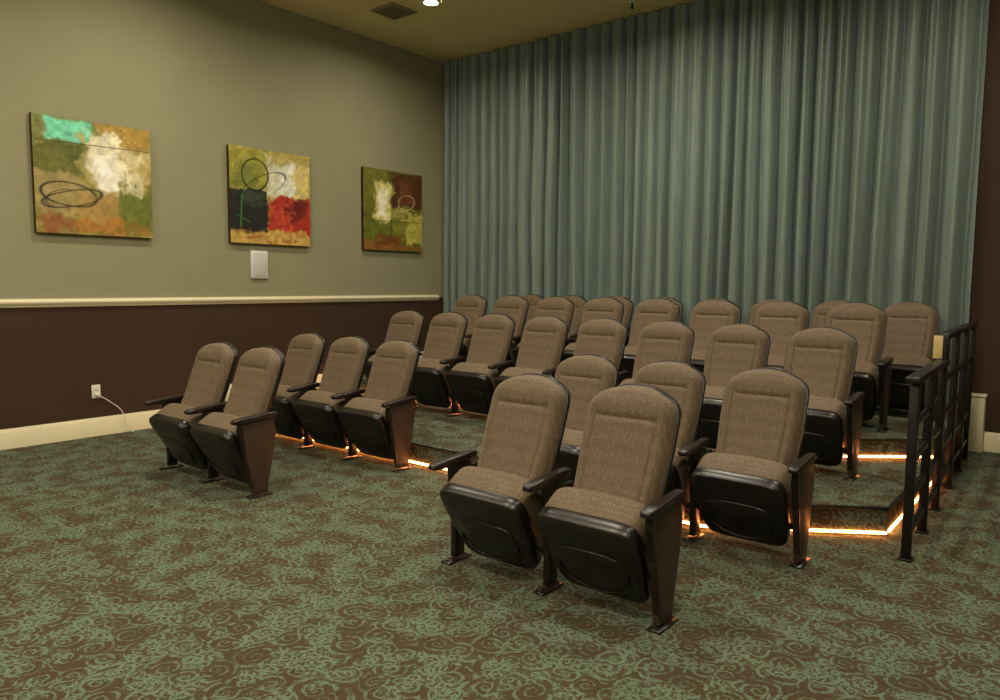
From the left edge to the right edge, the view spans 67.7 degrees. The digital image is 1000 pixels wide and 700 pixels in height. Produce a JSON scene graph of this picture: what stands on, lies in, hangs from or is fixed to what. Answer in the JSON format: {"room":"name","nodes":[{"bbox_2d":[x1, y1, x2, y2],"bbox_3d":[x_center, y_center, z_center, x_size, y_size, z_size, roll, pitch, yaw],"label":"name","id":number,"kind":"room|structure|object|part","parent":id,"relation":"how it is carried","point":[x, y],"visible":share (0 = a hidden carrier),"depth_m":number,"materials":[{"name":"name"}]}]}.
{"room":"auditorium","nodes":[
{"label":"auditorium","id":0,"kind":"room"},
{"bbox_2d":[0,0,443,429],"bbox_3d":[-4.369,-1.289,5.669,0.150,4.270,11.450,5,7,39],"label":"wall","id":1,"kind":"structure","parent":0,"point":[203,77],"depth_m":7.22,"materials":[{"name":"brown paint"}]},
{"bbox_2d":[29,112,152,237],"bbox_3d":[-3.544,-1.493,6.517,0.044,0.972,0.975,5,7,39],"label":"abstract painting","id":2,"kind":"object","parent":1,"relation":"attached to","point":[89,178],"visible":1,"depth_m":6.46,"materials":[{"name":"fabric"}]},
{"bbox_2d":[91,384,100,398],"bbox_3d":[-3.593,0.371,6.642,0.042,0.120,0.075,5,7,39],"label":"power outlet","id":3,"kind":"object","parent":1,"relation":"attached to","point":[96,392],"visible":1,"depth_m":6.64,"materials":[{"name":"white plastic"}]},
{"bbox_2d":[99,395,133,431],"bbox_3d":[-3.373,0.578,6.870,0.025,0.396,0.600,5,7,44],"label":"power cord","id":4,"kind":"object","parent":3,"relation":"attached to","point":[99,395],"visible":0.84,"depth_m":6.80,"materials":[{"name":"white plastic"}]},
{"bbox_2d":[0,374,322,449],"bbox_3d":[-4.960,0.741,5.000,0.020,0.335,9.410,5,7,39],"label":"baseboard","id":5,"kind":"structure","parent":1,"relation":"attached to","point":[19,437],"depth_m":6.52,"materials":[{"name":"beige paint"}]},
{"bbox_2d":[0,295,439,307],"bbox_3d":[-4.364,-0.341,5.621,0.034,0.070,11.260,5,7,39],"label":"trim","id":6,"kind":"structure","parent":1,"relation":"attached to","point":[76,302],"depth_m":7.28,"materials":[{"name":"beige paint"}]},
{"bbox_2d":[250,251,267,278],"bbox_3d":[-2.533,-0.898,7.844,0.029,0.290,0.200,5,7,39],"label":"loudspeaker","id":7,"kind":"object","parent":1,"relation":"attached to","point":[258,260],"visible":1,"depth_m":7.83,"materials":[{"name":"white plastic"}]},
{"bbox_2d":[226,144,310,246],"bbox_3d":[-2.430,-1.607,7.888,0.044,0.972,0.975,5,7,39],"label":"abstract painting","id":8,"kind":"object","parent":1,"relation":"attached to","point":[268,192],"visible":1,"depth_m":7.83,"materials":[{"name":"fabric"}]},
{"bbox_2d":[361,166,421,251],"bbox_3d":[-1.331,-1.720,9.241,0.044,0.972,0.975,5,7,39],"label":"abstract painting","id":9,"kind":"object","parent":1,"relation":"attached to","point":[391,201],"visible":1,"depth_m":9.19,"materials":[{"name":"fabric"}]},
{"bbox_2d":[259,0,694,62],"bbox_3d":[-0.350,-3.172,2.247,10.450,0.150,11.750,5,7,39],"label":"ceiling","id":10,"kind":"structure","parent":0,"point":[450,30],"depth_m":8.17,"materials":[{"name":"paint"}]},
{"bbox_2d":[369,2,416,19],"bbox_3d":[-1.135,-3.601,7.929,0.360,0.018,0.360,5,7,39],"label":"ceiling vent","id":11,"kind":"object","parent":10,"relation":"attached to","point":[394,11],"depth_m":7.90,"materials":[{"name":"brown metal"}]},
{"bbox_2d":[421,0,440,5],"bbox_3d":[-0.709,-3.576,7.663,0.210,0.013,0.210,5,7,39],"label":"recessed light","id":12,"kind":"object","parent":10,"relation":"in","point":[424,2],"visible":1,"depth_m":7.67,"materials":[{"name":"white glass"}]},
{"bbox_2d":[629,1,635,8],"bbox_3d":[1.356,-3.536,7.642,0.070,0.060,0.070,5,7,39],"label":"sprinkler","id":13,"kind":"object","parent":10,"relation":"attached to","point":[630,2],"visible":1,"depth_m":7.63,"materials":[{"name":"black metal"}]},
{"bbox_2d":[443,0,989,409],"bbox_3d":[1.602,-1.619,8.065,6.071,3.930,0.184,5,7,39],"label":"curtain","id":14,"kind":"object","parent":10,"relation":"hanging from","point":[810,154],"visible":0.73,"depth_m":7.45,"materials":[{"name":"fabric"}]},
{"bbox_2d":[0,428,999,699],"bbox_3d":[-0.383,1.215,2.639,10.450,0.120,11.750,5,7,39],"label":"floor","id":15,"kind":"structure","parent":0,"point":[123,576],"depth_m":3.26,"materials":[{"name":"carpet"}]},
{"bbox_2d":[143,342,237,469],"bbox_3d":[-2.208,0.422,5.391,0.590,0.941,0.506,5,7,39],"label":"seat","id":16,"kind":"object","parent":15,"relation":"on","point":[214,366],"visible":0.85,"depth_m":5.32,"materials":[{"name":"beige fabric"}]},
{"bbox_2d":[184,346,284,498],"bbox_3d":[-1.749,0.459,5.021,0.632,0.941,0.505,5,7,39],"label":"seat","id":17,"kind":"object","parent":15,"relation":"on","point":[237,441],"visible":1,"depth_m":4.91,"materials":[{"name":"beige fabric"}]},
{"bbox_2d":[271,333,325,438],"bbox_3d":[-1.817,0.331,6.447,0.590,0.941,0.506,5,7,39],"label":"seat","id":18,"kind":"object","parent":15,"relation":"on","point":[305,352],"visible":0.76,"depth_m":6.37,"materials":[{"name":"beige fabric"}]},
{"bbox_2d":[287,336,369,449],"bbox_3d":[-1.374,0.366,6.090,0.590,0.941,0.506,5,7,39],"label":"seat","id":19,"kind":"object","parent":15,"relation":"on","point":[346,362],"visible":0.91,"depth_m":6.01,"materials":[{"name":"beige fabric"}]},
{"bbox_2d":[331,339,419,472],"bbox_3d":[-0.915,0.402,5.720,0.632,0.941,0.505,5,7,39],"label":"seat","id":20,"kind":"object","parent":15,"relation":"on","point":[380,423],"visible":1,"depth_m":5.62,"materials":[{"name":"beige fabric"}]},
{"bbox_2d":[428,373,570,569],"bbox_3d":[0.022,0.599,3.593,0.590,0.941,0.506,5,7,39],"label":"seat","id":21,"kind":"object","parent":15,"relation":"on","point":[486,504],"visible":0.94,"depth_m":3.52,"materials":[{"name":"beige fabric"}]},
{"bbox_2d":[555,354,618,486],"bbox_3d":[0.420,0.508,4.644,0.590,0.941,0.506,5,7,39],"label":"seat","id":22,"kind":"object","parent":15,"relation":"on","point":[585,376],"visible":0.3,"depth_m":4.61,"materials":[{"name":"beige fabric"}]},
{"bbox_2d":[222,393,954,535],"bbox_3d":[0.541,0.690,6.968,6.093,0.170,3.508,5,7,39],"label":"platform","id":23,"kind":"object","parent":15,"relation":"on","point":[880,482],"depth_m":4.76,"materials":[{"name":"carpet"}]},
{"bbox_2d":[364,310,424,379],"bbox_3d":[-1.064,0.078,7.427,0.590,0.941,0.506,5,7,39],"label":"seat","id":24,"kind":"object","parent":23,"relation":"on","point":[408,325],"visible":0.29,"depth_m":7.41,"materials":[{"name":"beige fabric"}]},
{"bbox_2d":[409,312,467,408],"bbox_3d":[-0.621,0.113,7.070,0.590,0.941,0.506,5,7,39],"label":"seat","id":25,"kind":"object","parent":23,"relation":"on","point":[447,331],"visible":0.83,"depth_m":6.99,"materials":[{"name":"beige fabric"}]},
{"bbox_2d":[411,443,478,458],"bbox_3d":[-0.890,0.701,5.869,5.247,0.016,0.016,5,7,39],"label":"trim","id":26,"kind":"structure","parent":23,"relation":"attached to","point":[414,444],"depth_m":5.51,"materials":[{"name":"black plastic"}]},
{"bbox_2d":[439,314,514,416],"bbox_3d":[-0.178,0.148,6.713,0.590,0.941,0.506,5,7,39],"label":"seat","id":27,"kind":"object","parent":23,"relation":"on","point":[471,383],"visible":0.93,"depth_m":6.64,"materials":[{"name":"beige fabric"}]},
{"bbox_3d":[-0.889,0.839,5.884,5.247,0.014,0.010,5,7,39],"label":"led strip","id":28,"kind":"part","parent":23,"relation":"part of","materials":[{"name":"white plastic"}]},
{"bbox_2d":[488,316,567,386],"bbox_3d":[0.265,0.184,6.357,0.590,0.941,0.506,5,7,39],"label":"seat","id":29,"kind":"object","parent":23,"relation":"on","point":[543,340],"visible":0.52,"depth_m":6.33,"materials":[{"name":"beige fabric"}]},
{"bbox_2d":[542,318,627,377],"bbox_3d":[0.708,0.219,6.000,0.590,0.941,0.506,5,7,39],"label":"seat","id":30,"kind":"object","parent":23,"relation":"on","point":[605,337],"visible":0.27,"depth_m":6.00,"materials":[{"name":"beige fabric"}]},
{"bbox_2d":[617,320,694,385],"bbox_3d":[1.151,0.254,5.643,0.590,0.941,0.506,5,7,39],"label":"seat","id":31,"kind":"object","parent":23,"relation":"on","point":[668,339],"visible":0.33,"depth_m":5.67,"materials":[{"name":"beige fabric"}]},
{"bbox_2d":[360,374,956,459],"bbox_3d":[1.004,0.483,7.525,6.089,0.150,2.035,5,7,39],"label":"platform","id":32,"kind":"object","parent":23,"relation":"on","point":[897,421],"depth_m":5.35,"materials":[{"name":"carpet"}]},
{"bbox_2d":[426,295,486,361],"bbox_3d":[-0.454,-0.140,8.230,0.590,0.941,0.506,5,7,39],"label":"seat","id":33,"kind":"object","parent":32,"relation":"on","point":[473,307],"visible":0.3,"depth_m":8.18,"materials":[{"name":"beige fabric"}]},
{"bbox_2d":[465,295,528,366],"bbox_3d":[-0.010,-0.105,7.873,0.590,0.941,0.506,5,7,39],"label":"seat","id":34,"kind":"object","parent":32,"relation":"on","point":[516,307],"visible":0.24,"depth_m":7.83,"materials":[{"name":"beige fabric"}]},
{"bbox_2d":[522,294,543,333],"bbox_3d":[0.226,-0.176,8.696,0.590,0.941,0.506,5,7,39],"label":"seat","id":35,"kind":"object","parent":32,"relation":"on","point":[533,299],"visible":0.07,"depth_m":8.67,"materials":[{"name":"beige fabric"}]},
{"bbox_2d":[512,296,573,361],"bbox_3d":[0.433,-0.069,7.516,0.590,0.941,0.506,5,7,39],"label":"seat","id":36,"kind":"object","parent":32,"relation":"on","point":[561,307],"visible":0.23,"depth_m":7.52,"materials":[{"name":"beige fabric"}]},
{"bbox_2d":[564,295,586,342],"bbox_3d":[0.668,-0.141,8.339,0.590,0.941,0.506,5,7,39],"label":"seat","id":37,"kind":"object","parent":32,"relation":"on","point":[579,302],"visible":0.15,"depth_m":8.27,"materials":[{"name":"beige fabric"}]},
{"bbox_2d":[561,297,623,361],"bbox_3d":[0.876,-0.034,7.160,0.590,0.941,0.506,5,7,39],"label":"seat","id":38,"kind":"object","parent":32,"relation":"on","point":[603,307],"visible":0.17,"depth_m":7.17,"materials":[{"name":"beige fabric"}]},
{"bbox_2d":[569,296,633,340],"bbox_3d":[1.111,-0.106,7.982,0.590,0.941,0.506,5,7,39],"label":"seat","id":39,"kind":"object","parent":32,"relation":"on","point":[628,304],"visible":0.1,"depth_m":7.92,"materials":[{"name":"beige fabric"}]},
{"bbox_2d":[619,298,679,378],"bbox_3d":[1.319,0.001,6.803,0.590,0.941,0.506,5,7,39],"label":"seat","id":40,"kind":"object","parent":32,"relation":"on","point":[648,312],"visible":0.34,"depth_m":6.82,"materials":[{"name":"beige fabric"}]},
{"bbox_2d":[625,297,682,345],"bbox_3d":[1.554,-0.071,7.625,0.590,0.941,0.506,5,7,39],"label":"seat","id":41,"kind":"object","parent":32,"relation":"on","point":[677,302],"visible":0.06,"depth_m":7.61,"materials":[{"name":"beige fabric"}]},
{"bbox_2d":[688,299,740,372],"bbox_3d":[1.762,0.036,6.446,0.590,0.941,0.506,5,7,39],"label":"seat","id":42,"kind":"object","parent":32,"relation":"on","point":[706,317],"visible":0.24,"depth_m":6.46,"materials":[{"name":"beige fabric"}]},
{"bbox_2d":[697,298,735,304],"bbox_3d":[1.998,-0.035,7.268,0.590,0.941,0.506,5,7,39],"label":"seat","id":43,"kind":"object","parent":32,"relation":"on","point":[710,298],"visible":0.02,"depth_m":7.37,"materials":[{"name":"beige fabric"}]},
{"bbox_2d":[747,299,785,324],"bbox_3d":[2.441,0.000,6.911,0.590,0.941,0.506,5,7,39],"label":"seat","id":44,"kind":"object","parent":32,"relation":"on","point":[756,306],"visible":0.06,"depth_m":7.04,"materials":[{"name":"beige fabric"}]},
{"bbox_2d":[753,301,809,368],"bbox_3d":[2.205,0.072,6.089,0.590,0.941,0.506,5,7,39],"label":"seat","id":45,"kind":"object","parent":32,"relation":"on","point":[781,320],"visible":0.25,"depth_m":6.07,"materials":[{"name":"beige fabric"}]},
{"bbox_2d":[809,300,850,327],"bbox_3d":[2.884,0.035,6.554,0.590,0.941,0.506,5,7,39],"label":"seat","id":46,"kind":"object","parent":32,"relation":"on","point":[818,314],"visible":0.1,"depth_m":6.66,"materials":[{"name":"beige fabric"}]},
{"bbox_2d":[823,302,893,431],"bbox_3d":[2.664,0.108,5.719,0.632,0.941,0.505,5,7,39],"label":"seat","id":47,"kind":"object","parent":32,"relation":"on","point":[866,322],"visible":0.48,"depth_m":5.62,"materials":[{"name":"beige fabric"}]},
{"bbox_3d":[2.644,0.751,5.255,0.849,0.014,0.010,0,5,-1],"label":"led strip","id":48,"kind":"part","parent":32,"relation":"part of","materials":[{"name":"white plastic"}]},
{"bbox_2d":[860,439,933,441],"bbox_3d":[2.645,0.633,5.241,0.849,0.016,0.016,0,5,-1],"label":"trim","id":49,"kind":"structure","parent":32,"relation":"attached to","point":[860,439],"depth_m":5.23,"materials":[{"name":"black plastic"}]},
{"bbox_2d":[877,301,939,420],"bbox_3d":[3.343,0.072,6.184,0.632,0.941,0.505,5,7,39],"label":"seat","id":50,"kind":"object","parent":32,"relation":"on","point":[911,328],"visible":0.53,"depth_m":6.14,"materials":[{"name":"beige fabric"}]},
{"bbox_2d":[695,323,770,448],"bbox_3d":[1.594,0.289,5.286,0.590,0.941,0.506,5,7,39],"label":"seat","id":51,"kind":"object","parent":23,"relation":"on","point":[732,349],"visible":0.55,"depth_m":5.27,"materials":[{"name":"beige fabric"}]},
{"bbox_3d":[1.651,1.010,4.191,1.000,0.014,0.010,1,5,6],"label":"led strip","id":52,"kind":"part","parent":23,"relation":"part of","materials":[{"name":"white plastic"}]},
{"bbox_2d":[783,327,864,480],"bbox_3d":[2.054,0.326,4.916,0.632,0.941,0.505,5,7,39],"label":"seat","id":53,"kind":"object","parent":23,"relation":"on","point":[824,358],"visible":0.62,"depth_m":4.82,"materials":[{"name":"beige fabric"}]},
{"bbox_2d":[812,504,887,509],"bbox_3d":[1.651,0.871,4.176,1.000,0.016,0.016,1,5,6],"label":"trim","id":54,"kind":"structure","parent":23,"relation":"attached to","point":[813,506],"depth_m":4.14,"materials":[{"name":"black plastic"}]},
{"bbox_3d":[2.622,0.969,4.722,0.010,0.014,1.410,5,7,39],"label":"led strip","id":55,"kind":"part","parent":23,"relation":"part of","materials":[{"name":"white plastic"}]},
{"bbox_2d":[888,440,954,509],"bbox_3d":[3.022,0.790,5.196,0.016,0.016,2.750,5,7,39],"label":"trim","id":56,"kind":"structure","parent":23,"relation":"attached to","point":[901,495],"depth_m":4.29,"materials":[{"name":"black plastic"}]},
{"bbox_2d":[522,383,684,634],"bbox_3d":[0.481,0.636,3.223,0.632,0.941,0.505,5,7,39],"label":"seat","id":57,"kind":"object","parent":15,"relation":"on","point":[616,532],"visible":1,"depth_m":3.14,"materials":[{"name":"beige fabric"}]},
{"bbox_2d":[633,360,705,517],"bbox_3d":[0.863,0.544,4.288,0.590,0.941,0.506,5,7,39],"label":"seat","id":58,"kind":"object","parent":15,"relation":"on","point":[681,380],"visible":0.3,"depth_m":4.22,"materials":[{"name":"beige fabric"}]},
{"bbox_2d":[678,367,816,568],"bbox_3d":[1.322,0.580,3.918,0.632,0.941,0.505,5,7,39],"label":"seat","id":59,"kind":"object","parent":15,"relation":"on","point":[755,486],"visible":1,"depth_m":3.85,"materials":[{"name":"beige fabric"}]},
{"bbox_2d":[897,322,977,562],"bbox_3d":[2.900,0.425,4.862,0.090,1.108,2.950,4,6,37],"label":"stair railing","id":60,"kind":"object","parent":15,"relation":"on","point":[941,347],"visible":1,"depth_m":4.55,"materials":[{"name":"black metal"}]},
{"bbox_2d":[956,0,999,446],"bbox_3d":[3.283,-1.345,6.936,10.450,4.270,0.150,5,7,39],"label":"wall","id":61,"kind":"structure","parent":0,"point":[984,310],"depth_m":6.23,"materials":[{"name":"brown paint"}]},
{"bbox_2d":[968,393,987,452],"bbox_3d":[4.029,0.615,6.315,0.140,0.488,0.126,5,7,39],"label":"trim","id":62,"kind":"structure","parent":61,"relation":"attached to","point":[978,400],"depth_m":6.26,"materials":[{"name":"beige paint"}]},
{"bbox_2d":[983,432,999,452],"bbox_3d":[5.635,0.897,5.103,3.920,0.165,0.020,5,7,39],"label":"baseboard","id":63,"kind":"structure","parent":61,"relation":"attached to","point":[991,440],"depth_m":6.29,"materials":[{"name":"beige paint"}]}
]}

